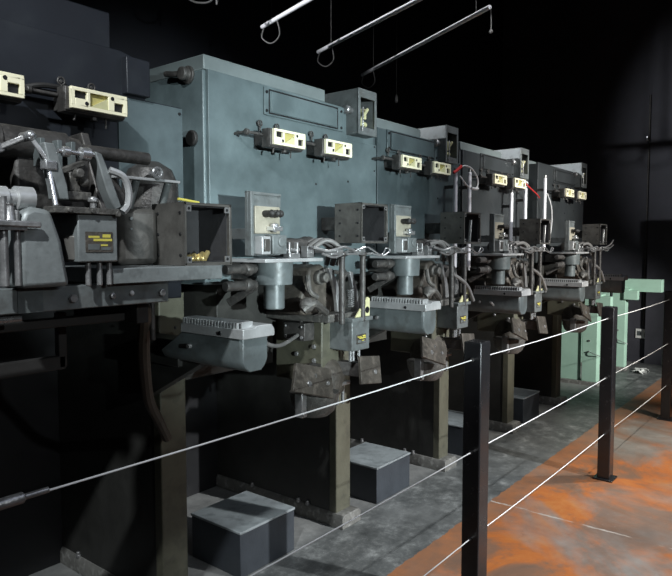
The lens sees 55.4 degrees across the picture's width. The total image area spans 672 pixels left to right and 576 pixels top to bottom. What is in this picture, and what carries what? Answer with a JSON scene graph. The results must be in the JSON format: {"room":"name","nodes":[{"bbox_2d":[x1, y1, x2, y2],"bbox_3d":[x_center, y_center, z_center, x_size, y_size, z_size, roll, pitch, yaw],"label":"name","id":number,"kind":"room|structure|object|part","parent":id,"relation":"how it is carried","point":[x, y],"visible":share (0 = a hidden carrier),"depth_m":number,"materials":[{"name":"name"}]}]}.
{"room":"industrial museum","nodes":[
{"label":"industrial museum","id":0,"kind":"room"},
{"bbox_2d":[69,0,503,149],"bbox_3d":[-1.110,-1.595,5.224,0.150,5.600,11.750,3,5,38],"label":"wall","id":1,"kind":"structure","parent":0,"point":[454,79],"depth_m":6.75,"materials":[{"name":"paint"}]},
{"bbox_2d":[28,361,671,575],"bbox_3d":[2.356,1.438,2.667,9.100,0.120,11.750,3,5,38],"label":"floor","id":2,"kind":"structure","parent":0,"point":[574,523],"depth_m":3.72,"materials":[{"name":"paint"}]},
{"bbox_2d":[0,0,273,575],"bbox_3d":[-1.402,0.263,2.002,1.801,2.313,2.059,3,5,38],"label":"machine","id":3,"kind":"object","parent":2,"relation":"on","point":[100,238],"visible":1,"depth_m":2.10,"materials":[{"name":"metal"}]},
{"bbox_3d":[-1.068,0.102,1.125,0.016,0.022,1.020,3,5,38],"label":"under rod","id":4,"kind":"part","parent":3,"relation":"part of","materials":[{"name":"metal"}]},
{"bbox_2d":[8,83,17,93],"bbox_3d":[-0.875,-0.537,1.728,0.006,0.026,0.032,3,5,38],"label":"socket","id":5,"kind":"object","parent":3,"relation":"attached to","point":[12,87],"depth_m":1.73,"materials":[{"name":"plastic"}]},
{"bbox_3d":[-0.733,-0.103,1.421,0.040,0.200,0.080,3,5,38],"label":"valve stem","id":6,"kind":"part","parent":3,"relation":"part of","materials":[{"name":"metal"}]},
{"bbox_3d":[-0.781,-0.352,1.545,0.098,0.054,0.040,-1,4,-17],"label":"link arm","id":7,"kind":"part","parent":3,"relation":"part of","materials":[{"name":"metal"}]},
{"bbox_3d":[-0.721,-0.142,1.402,0.012,0.018,0.150,3,5,38],"label":"hand lever","id":8,"kind":"part","parent":3,"relation":"part of","materials":[{"name":"metal"}]},
{"bbox_3d":[-0.720,0.029,1.509,0.004,0.058,0.060,3,5,38],"label":"patch plate","id":9,"kind":"part","parent":3,"relation":"part of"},
{"bbox_2d":[8,207,67,287],"bbox_3d":[-0.732,-0.097,1.532,0.145,0.187,0.116,3,5,38],"label":"hood","id":10,"kind":"object","parent":3,"relation":"attached to","point":[36,259],"depth_m":1.48,"materials":[{"name":"metal"}]},
{"bbox_3d":[-0.864,-0.562,1.851,0.080,0.024,0.093,3,5,38],"label":"stub rod","id":11,"kind":"part","parent":3,"relation":"part of","materials":[{"name":"metal"}]},
{"bbox_3d":[-0.711,-0.289,1.557,0.075,0.184,0.047,0,4,-7],"label":"connecting rod","id":12,"kind":"part","parent":3,"relation":"part of","materials":[{"name":"metal"}]},
{"bbox_3d":[-0.699,-0.287,1.581,0.040,0.135,0.060,3,5,38],"label":"lever","id":13,"kind":"part","parent":3,"relation":"part of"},
{"bbox_3d":[-1.506,-0.815,1.704,0.700,0.123,1.576,3,5,38],"label":"rail","id":14,"kind":"part","parent":3,"relation":"part of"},
{"bbox_3d":[-1.122,0.167,1.383,0.340,0.195,1.450,3,5,38],"label":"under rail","id":15,"kind":"part","parent":3,"relation":"part of","materials":[{"name":"metal"}]},
{"bbox_3d":[-0.656,-0.344,1.631,0.034,0.034,0.110,3,5,38],"label":"tie rod","id":16,"kind":"part","parent":3,"relation":"part of","materials":[{"name":"metal"}]},
{"bbox_2d":[75,91,85,99],"bbox_3d":[-0.754,-0.565,1.878,0.006,0.022,0.038,3,5,38],"label":"socket","id":17,"kind":"object","parent":3,"relation":"attached to","point":[79,95],"depth_m":1.88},
{"bbox_3d":[-1.133,-0.361,1.604,0.016,0.770,1.835,3,5,38],"label":"panel","id":18,"kind":"part","parent":3,"relation":"part of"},
{"bbox_3d":[-0.587,-0.114,1.587,0.003,0.050,0.073,3,5,38],"label":"name plate","id":19,"kind":"part","parent":3,"relation":"part of","materials":[{"name":"brown metal"}]},
{"bbox_3d":[-0.616,-0.282,1.703,0.040,0.148,0.073,3,5,38],"label":"lever","id":20,"kind":"part","parent":3,"relation":"part of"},
{"bbox_2d":[114,104,121,112],"bbox_3d":[-0.677,-0.554,1.977,0.006,0.026,0.032,3,5,38],"label":"socket","id":21,"kind":"object","parent":3,"relation":"attached to","point":[117,107],"depth_m":1.98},
{"bbox_3d":[-0.575,-0.259,1.711,0.065,0.127,0.024,-3,5,-40],"label":"hook lever","id":22,"kind":"part","parent":3,"relation":"part of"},
{"bbox_3d":[-0.588,-0.272,1.851,0.057,0.087,0.022,3,5,38],"label":"rail post","id":23,"kind":"part","parent":3,"relation":"part of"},
{"bbox_3d":[-0.615,-0.047,1.913,0.400,0.040,0.370,3,5,38],"label":"shelf plate","id":24,"kind":"part","parent":3,"relation":"part of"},
{"bbox_3d":[-0.634,-0.331,2.216,0.008,0.610,0.260,3,5,38],"label":"access plate","id":25,"kind":"part","parent":3,"relation":"part of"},
{"bbox_3d":[-0.520,-0.277,1.937,0.057,0.087,0.022,3,5,38],"label":"rail post","id":26,"kind":"part","parent":3,"relation":"part of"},
{"bbox_2d":[150,315,273,394],"bbox_3d":[-0.502,0.273,2.348,0.622,0.346,0.152,3,5,38],"label":"tray","id":27,"kind":"object","parent":3,"relation":"on","point":[235,344],"depth_m":2.23,"materials":[{"name":"metal"}]},
{"bbox_2d":[191,491,294,575],"bbox_3d":[-0.465,1.229,3.228,0.358,0.224,0.380,3,5,38],"label":"box","id":28,"kind":"object","parent":2,"relation":"on","point":[240,534],"visible":1,"depth_m":3.13,"materials":[{"name":"metal"}]},
{"bbox_2d":[145,54,440,529],"bbox_3d":[-0.497,0.190,3.219,1.701,2.298,1.309,3,5,38],"label":"machine","id":29,"kind":"object","parent":2,"relation":"on","point":[294,166],"visible":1,"depth_m":2.77,"materials":[{"name":"metal"}]},
{"bbox_3d":[-0.602,-0.812,2.445,0.141,0.068,0.044,3,5,38],"label":"knob","id":30,"kind":"part","parent":29,"relation":"part of","materials":[{"name":"metal"}]},
{"bbox_3d":[-0.549,-0.571,2.437,0.059,0.059,0.015,3,5,38],"label":"knob","id":31,"kind":"part","parent":29,"relation":"part of","materials":[{"name":"rubber"}]},
{"bbox_3d":[-0.554,-0.878,2.886,0.720,0.055,0.713,3,5,38],"label":"rail","id":32,"kind":"part","parent":29,"relation":"part of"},
{"bbox_3d":[-0.330,-0.069,2.512,0.138,0.068,0.100,3,5,38],"label":"bracket arm","id":33,"kind":"part","parent":29,"relation":"part of","materials":[{"name":"metal"}]},
{"bbox_3d":[-0.341,-0.605,2.509,0.080,0.024,0.093,3,5,38],"label":"stub rod","id":34,"kind":"part","parent":29,"relation":"part of","materials":[{"name":"metal"}]},
{"bbox_3d":[-0.339,-0.240,2.416,0.228,0.232,0.174,3,5,38],"label":"terminal plate","id":35,"kind":"part","parent":29,"relation":"part of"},
{"bbox_3d":[-0.227,0.148,2.858,0.170,0.389,0.269,3,5,38],"label":"carrier arm","id":36,"kind":"part","parent":29,"relation":"part of"},
{"bbox_3d":[-0.228,-0.272,2.341,0.052,0.028,0.073,3,5,38],"label":"knob","id":37,"kind":"part","parent":29,"relation":"part of","materials":[{"name":"plastic"}]},
{"bbox_3d":[-0.233,-0.108,2.464,0.210,0.013,0.320,3,5,38],"label":"shelf plate","id":38,"kind":"part","parent":29,"relation":"part of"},
{"bbox_3d":[-0.143,-0.453,2.849,0.016,0.790,1.098,3,5,38],"label":"panel","id":39,"kind":"part","parent":29,"relation":"part of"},
{"bbox_3d":[-0.129,-0.780,2.821,0.013,0.112,0.530,3,5,38],"label":"plate","id":40,"kind":"part","parent":29,"relation":"part of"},
{"bbox_3d":[-0.096,-0.003,2.561,0.054,0.099,0.044,-2,4,-31],"label":"hook lever","id":41,"kind":"part","parent":29,"relation":"part of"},
{"bbox_3d":[-0.095,0.369,2.490,0.061,0.171,0.285,3,5,38],"label":"shoe plate","id":42,"kind":"part","parent":29,"relation":"part of","materials":[{"name":"brown metal"}]},
{"bbox_2d":[290,389,338,417],"bbox_3d":[-0.092,0.485,2.721,0.209,0.105,0.209,3,5,38],"label":"cup","id":43,"kind":"object","parent":29,"relation":"on","point":[309,402],"depth_m":2.64,"materials":[{"name":"metal"}]},
{"bbox_3d":[-0.093,0.358,2.631,0.050,0.060,0.244,0,4,3],"label":"shoe arm","id":44,"kind":"part","parent":29,"relation":"part of","materials":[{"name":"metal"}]},
{"bbox_3d":[-0.007,0.007,2.674,0.018,0.185,0.098,3,5,38],"label":"lever","id":45,"kind":"part","parent":29,"relation":"part of","materials":[{"name":"metal"}]},
{"bbox_3d":[0.024,0.001,2.610,0.037,0.297,0.037,3,5,38],"label":"guide rod","id":46,"kind":"part","parent":29,"relation":"part of","materials":[{"name":"metal"}]},
{"bbox_3d":[0.057,-0.846,3.039,0.042,0.042,0.052,3,5,38],"label":"knob","id":47,"kind":"part","parent":29,"relation":"part of","materials":[{"name":"metal"}]},
{"bbox_3d":[0.057,0.352,2.812,0.169,0.070,0.050,1,4,13],"label":"shoe arm","id":48,"kind":"part","parent":29,"relation":"part of","materials":[{"name":"metal"}]},
{"bbox_3d":[0.074,0.017,2.777,0.018,0.178,0.071,3,5,38],"label":"lever","id":49,"kind":"part","parent":29,"relation":"part of","materials":[{"name":"metal"}]},
{"bbox_3d":[0.060,0.130,2.761,0.140,0.016,0.147,3,5,38],"label":"gear box lid","id":50,"kind":"part","parent":29,"relation":"part of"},
{"bbox_3d":[0.108,0.217,2.728,0.003,0.040,0.067,3,5,38],"label":"name plate","id":51,"kind":"part","parent":29,"relation":"part of","materials":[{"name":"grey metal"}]},
{"bbox_3d":[0.113,-0.007,2.722,0.037,0.297,0.037,3,5,38],"label":"guide rod","id":52,"kind":"part","parent":29,"relation":"part of","materials":[{"name":"metal"}]},
{"bbox_3d":[0.131,-0.829,3.107,0.074,0.082,0.088,3,5,38],"label":"lever","id":53,"kind":"part","parent":29,"relation":"part of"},
{"bbox_3d":[0.151,-0.845,3.089,0.006,0.214,0.153,3,5,38],"label":"frame","id":54,"kind":"part","parent":29,"relation":"part of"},
{"bbox_3d":[0.147,0.357,2.781,0.047,0.132,0.182,3,5,38],"label":"shoe plate","id":55,"kind":"part","parent":29,"relation":"part of","materials":[{"name":"brown metal"}]},
{"bbox_2d":[369,296,440,338],"bbox_3d":[0.221,0.213,3.258,0.622,0.346,0.152,3,5,38],"label":"tray","id":56,"kind":"object","parent":29,"relation":"on","point":[396,314],"depth_m":3.10,"materials":[{"name":"metal"}]},
{"bbox_2d":[350,442,410,503],"bbox_3d":[0.223,1.172,4.094,0.358,0.224,0.380,3,5,38],"label":"box","id":57,"kind":"object","parent":2,"relation":"on","point":[377,472],"visible":0.78,"depth_m":3.96,"materials":[{"name":"metal"}]},
{"bbox_2d":[350,118,530,471],"bbox_3d":[0.147,0.161,4.031,1.701,2.248,1.523,3,5,38],"label":"machine","id":58,"kind":"object","parent":2,"relation":"on","point":[418,176],"visible":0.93,"depth_m":3.60,"materials":[{"name":"metal"}]},
{"bbox_3d":[0.249,-0.116,3.239,0.138,0.068,0.100,3,5,38],"label":"bracket arm","id":59,"kind":"part","parent":58,"relation":"part of","materials":[{"name":"metal"}]},
{"bbox_3d":[0.237,-0.652,3.235,0.080,0.024,0.093,3,5,38],"label":"stub rod","id":60,"kind":"part","parent":58,"relation":"part of","materials":[{"name":"metal"}]},
{"bbox_3d":[0.351,0.101,3.585,0.170,0.389,0.269,3,5,38],"label":"carrier arm","id":61,"kind":"part","parent":58,"relation":"part of"},
{"bbox_3d":[0.055,-0.871,3.656,0.720,0.050,0.453,3,5,38],"label":"rail","id":62,"kind":"part","parent":58,"relation":"part of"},
{"bbox_3d":[0.239,-0.287,3.143,0.228,0.232,0.174,3,5,38],"label":"terminal plate","id":63,"kind":"part","parent":58,"relation":"part of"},
{"bbox_3d":[0.346,-0.156,3.191,0.210,0.013,0.320,3,5,38],"label":"shelf plate","id":64,"kind":"part","parent":58,"relation":"part of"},
{"bbox_3d":[0.350,-0.320,3.068,0.052,0.028,0.073,3,5,38],"label":"knob","id":65,"kind":"part","parent":58,"relation":"part of","materials":[{"name":"plastic"}]},
{"bbox_3d":[0.431,-0.782,3.527,0.013,0.112,0.530,3,5,38],"label":"plate","id":66,"kind":"part","parent":58,"relation":"part of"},
{"bbox_3d":[0.487,-0.477,3.642,0.016,0.735,0.903,3,5,38],"label":"panel","id":67,"kind":"part","parent":58,"relation":"part of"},
{"bbox_2d":[407,358,444,380],"bbox_3d":[0.486,0.438,3.448,0.209,0.105,0.209,3,5,38],"label":"cup","id":68,"kind":"object","parent":58,"relation":"on","point":[417,367],"depth_m":3.35,"materials":[{"name":"metal"}]},
{"bbox_3d":[0.482,-0.050,3.288,0.054,0.099,0.044,-2,4,-31],"label":"hook lever","id":69,"kind":"part","parent":58,"relation":"part of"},
{"bbox_3d":[0.484,0.321,3.217,0.061,0.171,0.285,3,5,38],"label":"shoe plate","id":70,"kind":"part","parent":58,"relation":"part of","materials":[{"name":"brown metal"}]},
{"bbox_3d":[0.585,-0.840,3.707,0.042,0.042,0.052,3,5,38],"label":"knob","id":71,"kind":"part","parent":58,"relation":"part of","materials":[{"name":"metal"}]},
{"bbox_3d":[0.571,-0.040,3.401,0.018,0.185,0.098,3,5,38],"label":"lever","id":72,"kind":"part","parent":58,"relation":"part of","materials":[{"name":"metal"}]},
{"bbox_3d":[0.680,-0.839,3.757,0.006,0.214,0.153,3,5,38],"label":"frame","id":73,"kind":"part","parent":58,"relation":"part of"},
{"bbox_3d":[0.635,0.304,3.538,0.169,0.070,0.050,1,4,13],"label":"shoe arm","id":74,"kind":"part","parent":58,"relation":"part of","materials":[{"name":"metal"}]},
{"bbox_3d":[0.602,-0.047,3.337,0.037,0.297,0.037,3,5,38],"label":"guide rod","id":75,"kind":"part","parent":58,"relation":"part of","materials":[{"name":"metal"}]},
{"bbox_3d":[0.652,-0.030,3.504,0.018,0.178,0.071,3,5,38],"label":"lever","id":76,"kind":"part","parent":58,"relation":"part of","materials":[{"name":"metal"}]},
{"bbox_3d":[0.638,0.082,3.487,0.140,0.016,0.147,3,5,38],"label":"gear box lid","id":77,"kind":"part","parent":58,"relation":"part of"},
{"bbox_3d":[0.686,0.169,3.455,0.003,0.040,0.067,3,5,38],"label":"name plate","id":78,"kind":"part","parent":58,"relation":"part of","materials":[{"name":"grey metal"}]},
{"bbox_3d":[0.691,-0.054,3.449,0.037,0.297,0.037,3,5,38],"label":"guide rod","id":79,"kind":"part","parent":58,"relation":"part of","materials":[{"name":"metal"}]},
{"bbox_3d":[0.725,0.309,3.508,0.047,0.132,0.182,3,5,38],"label":"shoe plate","id":80,"kind":"part","parent":58,"relation":"part of","materials":[{"name":"brown metal"}]},
{"bbox_3d":[0.721,-0.306,3.446,0.016,0.120,0.024,3,5,38],"label":"pull handle","id":81,"kind":"part","parent":58,"relation":"part of","materials":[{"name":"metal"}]},
{"bbox_2d":[447,285,530,329],"bbox_3d":[0.932,0.154,4.152,0.622,0.346,0.152,3,5,38],"label":"tray","id":82,"kind":"object","parent":58,"relation":"on","point":[506,299],"depth_m":4.01,"materials":[{"name":"metal"}]},
{"bbox_2d":[448,409,462,455],"bbox_3d":[0.918,1.115,4.968,0.358,0.224,0.380,3,5,38],"label":"box","id":83,"kind":"object","parent":2,"relation":"on","point":[455,418],"visible":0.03,"depth_m":4.77,"materials":[{"name":"metal"}]},
{"bbox_2d":[461,339,489,575],"bbox_3d":[0.594,0.797,2.729,0.126,1.152,0.132,3,5,38],"label":"barrier post","id":84,"kind":"object","parent":2,"relation":"on","point":[476,393],"visible":1,"depth_m":2.69,"materials":[{"name":"metal"}]},
{"bbox_2d":[448,142,587,433],"bbox_3d":[0.834,0.102,4.936,1.771,2.249,1.631,3,5,38],"label":"machine","id":85,"kind":"object","parent":2,"relation":"on","point":[501,199],"visible":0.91,"depth_m":4.35,"materials":[{"name":"metal"}]},
{"bbox_3d":[1.028,0.045,4.437,0.170,0.389,0.269,3,5,38],"label":"carrier arm","id":86,"kind":"part","parent":85,"relation":"part of"},
{"bbox_3d":[0.926,-0.172,4.091,0.138,0.068,0.100,3,5,38],"label":"bracket arm","id":87,"kind":"part","parent":85,"relation":"part of","materials":[{"name":"metal"}]},
{"bbox_3d":[0.914,-0.708,4.087,0.080,0.024,0.093,3,5,38],"label":"stub rod","id":88,"kind":"part","parent":85,"relation":"part of","materials":[{"name":"metal"}]},
{"bbox_3d":[0.684,-0.918,4.447,0.720,0.050,0.610,3,5,38],"label":"rail","id":89,"kind":"part","parent":85,"relation":"part of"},
{"bbox_3d":[0.917,-0.343,3.995,0.228,0.232,0.174,3,5,38],"label":"terminal plate","id":90,"kind":"part","parent":85,"relation":"part of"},
{"bbox_3d":[1.116,-0.526,4.432,0.016,0.730,1.060,3,5,38],"label":"panel","id":91,"kind":"part","parent":85,"relation":"part of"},
{"bbox_3d":[1.108,-0.838,4.379,0.013,0.112,0.530,3,5,38],"label":"plate","id":92,"kind":"part","parent":85,"relation":"part of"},
{"bbox_3d":[1.023,-0.212,4.043,0.210,0.013,0.320,3,5,38],"label":"shelf plate","id":93,"kind":"part","parent":85,"relation":"part of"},
{"bbox_3d":[1.028,-0.376,3.920,0.052,0.028,0.073,3,5,38],"label":"knob","id":94,"kind":"part","parent":85,"relation":"part of","materials":[{"name":"plastic"}]},
{"bbox_2d":[493,336,524,353],"bbox_3d":[1.164,0.382,4.300,0.209,0.105,0.209,3,5,38],"label":"cup","id":95,"kind":"object","parent":85,"relation":"on","point":[501,343],"depth_m":4.21,"materials":[{"name":"metal"}]},
{"bbox_3d":[1.163,0.255,4.210,0.050,0.060,0.244,0,4,3],"label":"shoe arm","id":96,"kind":"part","parent":85,"relation":"part of","materials":[{"name":"metal"}]},
{"bbox_3d":[1.159,-0.106,4.140,0.054,0.099,0.044,-2,4,-31],"label":"hook lever","id":97,"kind":"part","parent":85,"relation":"part of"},
{"bbox_3d":[1.161,0.265,4.069,0.061,0.171,0.285,3,5,38],"label":"shoe plate","id":98,"kind":"part","parent":85,"relation":"part of","materials":[{"name":"brown metal"}]},
{"bbox_3d":[1.248,-0.096,4.253,0.018,0.185,0.098,3,5,38],"label":"lever","id":99,"kind":"part","parent":85,"relation":"part of","materials":[{"name":"metal"}]},
{"bbox_3d":[1.357,-0.895,4.609,0.006,0.214,0.153,3,5,38],"label":"frame","id":100,"kind":"part","parent":85,"relation":"part of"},
{"bbox_3d":[1.313,0.248,4.390,0.169,0.070,0.050,1,4,13],"label":"shoe arm","id":101,"kind":"part","parent":85,"relation":"part of","materials":[{"name":"metal"}]},
{"bbox_3d":[1.280,-0.103,4.189,0.037,0.297,0.037,3,5,38],"label":"guide rod","id":102,"kind":"part","parent":85,"relation":"part of","materials":[{"name":"metal"}]},
{"bbox_3d":[1.316,0.026,4.340,0.140,0.016,0.147,3,5,38],"label":"gear box lid","id":103,"kind":"part","parent":85,"relation":"part of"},
{"bbox_3d":[1.369,-0.110,4.301,0.037,0.297,0.037,3,5,38],"label":"guide rod","id":104,"kind":"part","parent":85,"relation":"part of","materials":[{"name":"metal"}]},
{"bbox_3d":[1.402,0.253,4.360,0.047,0.132,0.182,3,5,38],"label":"shoe plate","id":105,"kind":"part","parent":85,"relation":"part of","materials":[{"name":"brown metal"}]},
{"bbox_3d":[1.399,-0.362,4.298,0.016,0.120,0.024,3,5,38],"label":"pull handle","id":106,"kind":"part","parent":85,"relation":"part of","materials":[{"name":"metal"}]},
{"bbox_2d":[536,278,587,302],"bbox_3d":[1.644,0.096,5.046,0.622,0.346,0.152,3,5,38],"label":"tray","id":107,"kind":"object","parent":85,"relation":"on","point":[573,290],"depth_m":4.88,"materials":[{"name":"metal"}]},
{"bbox_2d":[513,387,539,422],"bbox_3d":[1.613,1.058,5.842,0.358,0.224,0.380,3,5,38],"label":"box","id":108,"kind":"object","parent":2,"relation":"on","point":[526,401],"visible":0.44,"depth_m":5.69,"materials":[{"name":"metal"}]},
{"bbox_2d":[514,160,627,406],"bbox_3d":[1.563,0.030,5.811,1.702,2.279,1.545,3,5,38],"label":"machine","id":109,"kind":"object","parent":2,"relation":"on","point":[537,366],"visible":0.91,"depth_m":5.39,"materials":[{"name":"metal"}]},
{"bbox_3d":[1.861,-0.024,5.485,0.170,0.389,0.269,3,5,38],"label":"carrier arm","id":110,"kind":"part","parent":109,"relation":"part of"},
{"bbox_3d":[1.759,-0.241,5.138,0.138,0.068,0.100,3,5,38],"label":"bracket arm","id":111,"kind":"part","parent":109,"relation":"part of","materials":[{"name":"metal"}]},
{"bbox_3d":[1.863,-0.618,5.463,0.131,0.782,1.120,3,5,38],"label":"panel","id":112,"kind":"part","parent":109,"relation":"part of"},
{"bbox_3d":[1.750,-0.412,5.042,0.228,0.232,0.174,3,5,38],"label":"terminal plate","id":113,"kind":"part","parent":109,"relation":"part of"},
{"bbox_3d":[1.941,-0.931,5.425,0.013,0.112,0.530,3,5,38],"label":"plate","id":114,"kind":"part","parent":109,"relation":"part of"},
{"bbox_3d":[1.856,-0.280,5.090,0.210,0.013,0.320,3,5,38],"label":"shelf plate","id":115,"kind":"part","parent":109,"relation":"part of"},
{"bbox_2d":[562,318,587,332],"bbox_3d":[1.997,0.313,5.347,0.209,0.105,0.209,3,5,38],"label":"cup","id":116,"kind":"object","parent":109,"relation":"on","point":[569,324],"depth_m":5.26,"materials":[{"name":"metal"}]},
{"bbox_3d":[1.996,0.186,5.257,0.050,0.060,0.244,0,4,3],"label":"shoe arm","id":117,"kind":"part","parent":109,"relation":"part of","materials":[{"name":"metal"}]},
{"bbox_3d":[2.190,-0.993,5.654,0.006,0.214,0.153,3,5,38],"label":"frame","id":118,"kind":"part","parent":109,"relation":"part of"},
{"bbox_3d":[1.994,0.197,5.117,0.061,0.171,0.285,3,5,38],"label":"shoe plate","id":119,"kind":"part","parent":109,"relation":"part of","materials":[{"name":"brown metal"}]},
{"bbox_3d":[2.081,-0.165,5.300,0.018,0.185,0.098,3,5,38],"label":"lever","id":120,"kind":"part","parent":109,"relation":"part of","materials":[{"name":"metal"}]},
{"bbox_3d":[2.146,0.179,5.438,0.169,0.070,0.050,1,4,13],"label":"shoe arm","id":121,"kind":"part","parent":109,"relation":"part of","materials":[{"name":"metal"}]},
{"bbox_3d":[2.113,-0.172,5.236,0.037,0.297,0.037,3,5,38],"label":"guide rod","id":122,"kind":"part","parent":109,"relation":"part of","materials":[{"name":"metal"}]},
{"bbox_3d":[2.235,0.184,5.407,0.047,0.132,0.182,3,5,38],"label":"shoe plate","id":123,"kind":"part","parent":109,"relation":"part of","materials":[{"name":"brown metal"}]},
{"bbox_3d":[2.202,-0.179,5.348,0.037,0.297,0.037,3,5,38],"label":"guide rod","id":124,"kind":"part","parent":109,"relation":"part of","materials":[{"name":"metal"}]},
{"bbox_3d":[2.232,-0.431,5.345,0.016,0.120,0.024,3,5,38],"label":"pull handle","id":125,"kind":"part","parent":109,"relation":"part of","materials":[{"name":"metal"}]},
{"bbox_2d":[590,273,627,292],"bbox_3d":[2.355,0.037,5.941,0.622,0.346,0.152,3,5,38],"label":"tray","id":126,"kind":"object","parent":109,"relation":"on","point":[614,283],"depth_m":5.76,"materials":[{"name":"metal"}]},
{"bbox_2d":[561,294,612,386],"bbox_3d":[2.576,0.559,7.368,1.140,1.020,0.174,3,5,38],"label":"frame","id":127,"kind":"object","parent":2,"relation":"on","point":[571,342],"visible":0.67,"depth_m":7.15,"materials":[{"name":"metal"}]},
{"bbox_3d":[2.467,0.552,7.464,0.750,0.940,0.080,3,5,38],"label":"panel","id":128,"kind":"part","parent":127,"relation":"part of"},
{"bbox_2d":[592,306,617,482],"bbox_3d":[1.799,0.698,4.244,0.126,1.152,0.132,3,5,38],"label":"barrier post","id":129,"kind":"object","parent":2,"relation":"on","point":[608,349],"visible":0.99,"depth_m":4.21,"materials":[{"name":"metal"}]},
{"bbox_3d":[1.799,1.266,4.282,0.126,0.012,0.132,3,5,38],"label":"foot plate","id":130,"kind":"part","parent":129,"relation":"part of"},
{"bbox_2d":[581,278,663,370],"bbox_3d":[3.406,0.443,8.215,1.380,1.140,0.254,3,5,38],"label":"frame","id":131,"kind":"object","parent":2,"relation":"on","point":[633,287],"visible":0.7,"depth_m":7.97,"materials":[{"name":"metal"}]},
{"bbox_3d":[3.178,0.494,8.358,0.750,0.940,0.080,3,5,38],"label":"panel","id":132,"kind":"part","parent":131,"relation":"part of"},
{"bbox_3d":[3.644,-0.042,8.081,0.880,0.155,0.120,3,5,38],"label":"arm","id":133,"kind":"part","parent":131,"relation":"part of"},
{"bbox_2d":[633,368,648,373],"bbox_3d":[3.750,1.021,7.891,0.184,0.043,0.309,3,5,38],"label":"paper scrap","id":134,"kind":"object","parent":2,"relation":"on","point":[637,369],"visible":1,"depth_m":7.88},
{"bbox_2d":[657,291,671,421],"bbox_3d":[2.962,0.602,5.706,0.126,1.152,0.132,3,5,38],"label":"barrier post","id":135,"kind":"object","parent":2,"relation":"on","point":[666,380],"visible":0.99,"depth_m":5.67,"materials":[{"name":"metal"}]},
{"bbox_3d":[2.962,1.170,5.743,0.126,0.012,0.132,3,5,38],"label":"foot plate","id":136,"kind":"part","parent":135,"relation":"part of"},
{"bbox_3d":[-0.684,0.902,1.122,0.126,1.152,0.132,3,5,38],"label":"barrier post","id":137,"kind":"object","parent":2,"relation":"on","visible":0},
{"bbox_2d":[0,300,667,510],"bbox_3d":[1.645,0.210,4.018,0.021,0.021,7.401,3,5,38],"label":"wire","id":138,"kind":"object","parent":137,"relation":"attached to","point":[19,498],"visible":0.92,"depth_m":1.40,"materials":[{"name":"metal"}]},
{"bbox_2d":[250,344,666,575],"bbox_3d":[1.645,0.605,4.044,0.005,0.011,7.401,3,5,38],"label":"wire","id":139,"kind":"object","parent":137,"relation":"attached to","point":[253,574],"visible":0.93,"depth_m":2.24,"materials":[{"name":"metal"}]},
{"bbox_2d":[423,386,665,575],"bbox_3d":[1.645,0.979,4.068,0.005,0.011,7.401,3,5,38],"label":"wire","id":140,"kind":"object","parent":137,"relation":"attached to","point":[665,386],"visible":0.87,"depth_m":3.23,"materials":[{"name":"metal"}]},
{"bbox_2d":[501,0,655,356],"bbox_3d":[5.930,-1.710,6.974,8.700,5.600,0.150,3,5,38],"label":"wall","id":141,"kind":"structure","parent":0,"point":[577,75],"depth_m":8.74,"materials":[{"name":"paint"}]},
{"bbox_2d":[626,356,643,362],"bbox_3d":[3.287,0.918,9.145,2.080,0.070,0.012,3,5,38],"label":"baseboard","id":142,"kind":"structure","parent":141,"relation":"attached to","point":[629,358],"depth_m":8.57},
{"bbox_2d":[635,329,644,338],"bbox_3d":[4.076,0.608,8.492,0.190,0.125,0.020,3,5,38],"label":"wall outlet","id":143,"kind":"object","parent":141,"relation":"attached to","point":[640,333],"visible":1,"depth_m":8.51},
{"bbox_2d":[642,95,651,324],"bbox_3d":[4.052,-1.000,8.361,0.029,3.000,0.083,3,5,38],"label":"conduit","id":144,"kind":"object","parent":141,"relation":"attached to","point":[650,99],"visible":1,"depth_m":8.37,"materials":[{"name":"metal"}]},
{"bbox_2d":[644,0,671,364],"bbox_3d":[4.803,-1.761,7.739,1.820,5.600,0.050,3,5,38],"label":"wall","id":145,"kind":"structure","parent":141,"relation":"attached to","point":[659,255],"depth_m":8.23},
{"bbox_3d":[2.356,-4.259,2.293,9.100,0.100,11.750,3,5,38],"label":"ceiling","id":146,"kind":"structure","parent":0,"visible":0},
{"bbox_2d":[190,0,217,4],"bbox_3d":[-0.810,-3.051,3.747,0.222,2.702,0.029,-1,4,-17],"label":"cable loop","id":147,"kind":"object","parent":146,"relation":"hanging from","point":[197,2],"visible":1,"depth_m":3.84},
{"bbox_2d":[260,0,312,43],"bbox_3d":[-0.167,-2.941,3.735,0.057,2.720,1.087,-3,5,-35],"label":"hanging rod","id":148,"kind":"object","parent":146,"relation":"hanging from","point":[304,2],"visible":1,"depth_m":4.07,"materials":[{"name":"metal"}]},
{"bbox_2d":[317,0,421,66],"bbox_3d":[0.293,-2.961,4.040,0.058,2.720,1.605,-2,4,-31],"label":"hanging rod","id":149,"kind":"object","parent":146,"relation":"hanging from","point":[412,2],"visible":1,"depth_m":4.28,"materials":[{"name":"metal"}]},
{"bbox_2d":[395,38,397,102],"bbox_3d":[0.524,-3.009,5.462,0.028,2.810,0.028,3,5,38],"label":"weight","id":150,"kind":"object","parent":146,"relation":"hanging from","point":[396,96],"visible":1,"depth_m":5.54,"materials":[{"name":"metal"}]},
{"bbox_3d":[0.524,-3.044,5.460,0.005,2.740,0.006,0,4,-7],"label":"cord","id":151,"kind":"part","parent":150,"relation":"part of","materials":[{"name":"metal"}]},
{"bbox_2d":[361,0,492,87],"bbox_3d":[0.592,-2.981,4.592,0.059,2.752,1.715,-2,4,-25],"label":"hanging rod","id":152,"kind":"object","parent":146,"relation":"hanging from","point":[485,9],"visible":1,"depth_m":4.53,"materials":[{"name":"metal"}]},
{"bbox_3d":[0.945,-1.634,3.908,0.024,0.153,0.035,3,5,38],"label":"cord","id":153,"kind":"part","parent":152,"relation":"part of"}
]}

